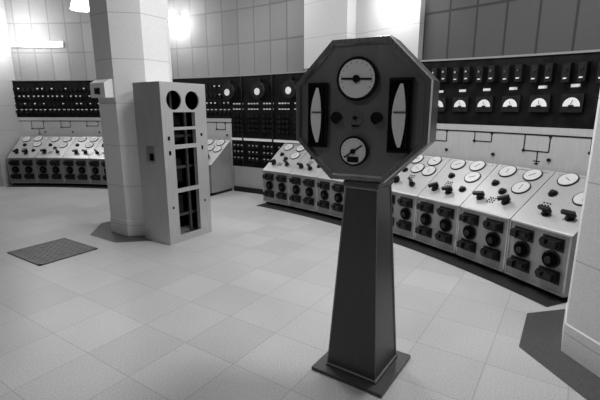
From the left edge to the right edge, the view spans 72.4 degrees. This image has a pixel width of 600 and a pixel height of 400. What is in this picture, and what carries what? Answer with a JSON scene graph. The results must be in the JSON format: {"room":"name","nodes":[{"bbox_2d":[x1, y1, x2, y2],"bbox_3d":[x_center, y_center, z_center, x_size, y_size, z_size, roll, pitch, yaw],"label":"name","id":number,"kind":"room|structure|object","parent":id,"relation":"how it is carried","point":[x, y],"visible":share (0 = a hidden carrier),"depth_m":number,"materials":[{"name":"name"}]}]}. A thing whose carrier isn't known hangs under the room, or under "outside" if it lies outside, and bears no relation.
{"room":"power station control room","nodes":[
{"label":"power station control room","id":0,"kind":"room"},
{"bbox_2d":[0,184,586,399],"bbox_3d":[-5.900,1.575,0.288,28.000,0.001,28.000,0,13,0],"label":"floor","id":1,"kind":"structure","parent":0,"point":[241,309],"depth_m":3.27,"materials":[{"name":"tile"}]},
{"bbox_2d":[0,0,19,186],"bbox_3d":[-6.625,-2.279,8.664,0.729,3.900,0.895,-1,13,-4],"label":"pilaster","id":2,"kind":"object","parent":1,"relation":"on","point":[9,127],"visible":0.75,"depth_m":8.76,"materials":[{"name":"stone"}]},
{"bbox_2d":[7,136,48,184],"bbox_3d":[-5.924,-0.868,8.960,0.627,1.017,0.692,0,12,0],"label":"desk unit","id":3,"kind":"object","parent":1,"relation":"on","point":[21,160],"visible":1,"depth_m":8.77,"materials":[{"name":"metal"}]},
{"bbox_2d":[7,238,97,265],"bbox_3d":[-2.850,0.582,4.733,0.730,0.014,0.640,8,15,32],"label":"floor hatch","id":4,"kind":"object","parent":1,"relation":"on","point":[41,254],"visible":1,"depth_m":4.69,"materials":[{"name":"metal"}]},
{"bbox_2d":[35,136,76,184],"bbox_3d":[-5.299,-0.858,8.940,0.645,1.006,0.713,0,12,0],"label":"desk unit","id":5,"kind":"object","parent":1,"relation":"on","point":[49,166],"visible":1,"depth_m":8.76,"materials":[{"name":"metal"}]},
{"bbox_2d":[62,136,101,184],"bbox_3d":[-4.703,-0.848,8.878,0.627,1.012,0.682,2,13,7],"label":"desk unit","id":6,"kind":"object","parent":1,"relation":"on","point":[75,160],"visible":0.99,"depth_m":8.70,"materials":[{"name":"metal"}]},
{"bbox_2d":[88,138,106,185],"bbox_3d":[-4.100,-0.822,8.778,0.627,1.006,0.680,3,13,11],"label":"desk unit","id":7,"kind":"object","parent":1,"relation":"on","point":[96,160],"visible":0.44,"depth_m":8.60,"materials":[{"name":"metal"}]},
{"bbox_2d":[88,0,172,235],"bbox_3d":[-2.124,-1.535,5.307,0.971,3.900,0.971,-3,13,-11],"label":"column","id":8,"kind":"structure","parent":1,"relation":"on","point":[131,38],"depth_m":4.96,"materials":[{"name":"stone"}]},
{"bbox_2d":[132,81,211,244],"bbox_3d":[-1.565,-0.470,5.122,0.474,1.900,0.699,8,15,32],"label":"tall cabinet","id":9,"kind":"object","parent":1,"relation":"on","point":[170,117],"visible":1,"depth_m":4.96,"materials":[{"name":"metal"}]},
{"bbox_2d":[207,139,231,194],"bbox_3d":[-1.797,-0.650,7.989,0.627,1.012,0.682,6,14,26],"label":"desk unit","id":10,"kind":"object","parent":1,"relation":"on","point":[219,151],"visible":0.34,"depth_m":7.92,"materials":[{"name":"metal"}]},
{"bbox_2d":[262,143,306,207],"bbox_3d":[-0.248,-0.429,7.005,0.627,1.006,0.680,10,16,38],"label":"desk unit","id":11,"kind":"object","parent":1,"relation":"on","point":[275,176],"visible":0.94,"depth_m":6.88,"materials":[{"name":"metal"}]},
{"bbox_2d":[6,185,599,399],"bbox_3d":[-1.632,0.425,5.463,9.186,0.001,7.136,0,13,0],"label":"floor border","id":12,"kind":"object","parent":1,"relation":"on","point":[541,338],"depth_m":3.33,"materials":[{"name":"grey tile"}]},
{"bbox_2d":[289,152,322,213],"bbox_3d":[0.217,-0.349,6.616,0.627,1.017,0.691,11,17,42],"label":"desk unit","id":13,"kind":"object","parent":1,"relation":"on","point":[303,177],"visible":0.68,"depth_m":6.48,"materials":[{"name":"metal"}]},
{"bbox_2d":[317,171,344,218],"bbox_3d":[0.649,-0.252,6.193,0.682,1.012,0.627,-12,17,-42],"label":"desk unit","id":14,"kind":"object","parent":1,"relation":"on","point":[330,192],"visible":0.34,"depth_m":6.08,"materials":[{"name":"metal"}]},
{"bbox_2d":[296,35,439,397],"bbox_3d":[0.359,0.086,2.455,0.790,1.970,0.470,8,15,34],"label":"stand","id":15,"kind":"object","parent":1,"relation":"on","point":[367,107],"visible":1,"depth_m":2.32,"materials":[{"name":"grey metal"}]},
{"bbox_2d":[392,154,450,241],"bbox_3d":[1.424,-0.047,5.269,0.682,1.012,0.627,-9,15,-34],"label":"desk unit","id":16,"kind":"object","parent":1,"relation":"on","point":[413,179],"visible":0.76,"depth_m":5.11,"materials":[{"name":"metal"}]},
{"bbox_2d":[414,159,497,256],"bbox_3d":[1.766,0.060,4.773,0.691,1.017,0.627,-8,15,-31],"label":"desk unit","id":17,"kind":"object","parent":1,"relation":"on","point":[439,203],"visible":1,"depth_m":4.67,"materials":[{"name":"metal"}]},
{"bbox_2d":[456,164,554,275],"bbox_3d":[2.063,0.181,4.252,0.680,1.006,0.627,-6,14,-27],"label":"desk unit","id":18,"kind":"object","parent":1,"relation":"on","point":[485,215],"visible":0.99,"depth_m":4.16,"materials":[{"name":"metal"}]},
{"bbox_2d":[504,172,586,300],"bbox_3d":[2.330,0.297,3.714,0.682,1.012,0.627,-5,14,-23],"label":"desk unit","id":19,"kind":"object","parent":1,"relation":"on","point":[542,237],"visible":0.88,"depth_m":3.65,"materials":[{"name":"metal"}]},
{"bbox_2d":[561,92,599,376],"bbox_3d":[2.235,-0.861,2.267,0.961,3.900,0.961,-3,13,-11],"label":"column","id":20,"kind":"structure","parent":1,"relation":"on","point":[581,323],"depth_m":2.55,"materials":[{"name":"stone"}]},
{"bbox_2d":[4,0,599,79],"bbox_3d":[-5.900,-0.329,-0.134,19.599,3.900,19.599,0,12,0],"label":"wall","id":21,"kind":"structure","parent":0,"point":[213,37],"depth_m":7.43,"materials":[{"name":"grey tile"}]},
{"bbox_2d":[8,41,63,46],"bbox_3d":[-6.106,-3.365,8.849,1.968,0.120,0.136,0,13,0],"label":"tube light","id":22,"kind":"object","parent":21,"relation":"attached to","point":[11,43],"depth_m":8.87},
{"bbox_2d":[168,13,181,29],"bbox_3d":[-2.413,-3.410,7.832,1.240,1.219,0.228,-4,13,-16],"label":"sconce","id":23,"kind":"object","parent":21,"relation":"attached to","point":[175,22],"visible":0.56,"depth_m":7.84,"materials":[{"name":"white glass"}]},
{"bbox_2d":[12,49,599,194],"bbox_3d":[-3.393,-0.607,5.002,13.931,2.220,8.843,0,13,0],"label":"board","id":24,"kind":"object","parent":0,"point":[533,111],"depth_m":4.95,"materials":[{"name":"black metal"}]},
{"bbox_2d":[304,0,425,68],"bbox_3d":[0.878,-2.818,5.918,1.982,1.660,0.296,11,17,42],"label":"pillar","id":25,"kind":"structure","parent":0,"point":[325,21],"depth_m":5.96,"materials":[{"name":"stone"}]},
{"label":"ceiling","id":26,"kind":"structure","parent":0,"visible":0},
{"bbox_2d":[70,0,88,11],"bbox_3d":[-3.720,-3.551,6.895,0.330,0.650,0.330,0,12,0],"label":"pendant lamp","id":27,"kind":"object","parent":26,"relation":"hanging from","point":[76,5],"visible":0.81,"depth_m":6.85,"materials":[{"name":"metal"}]}
]}

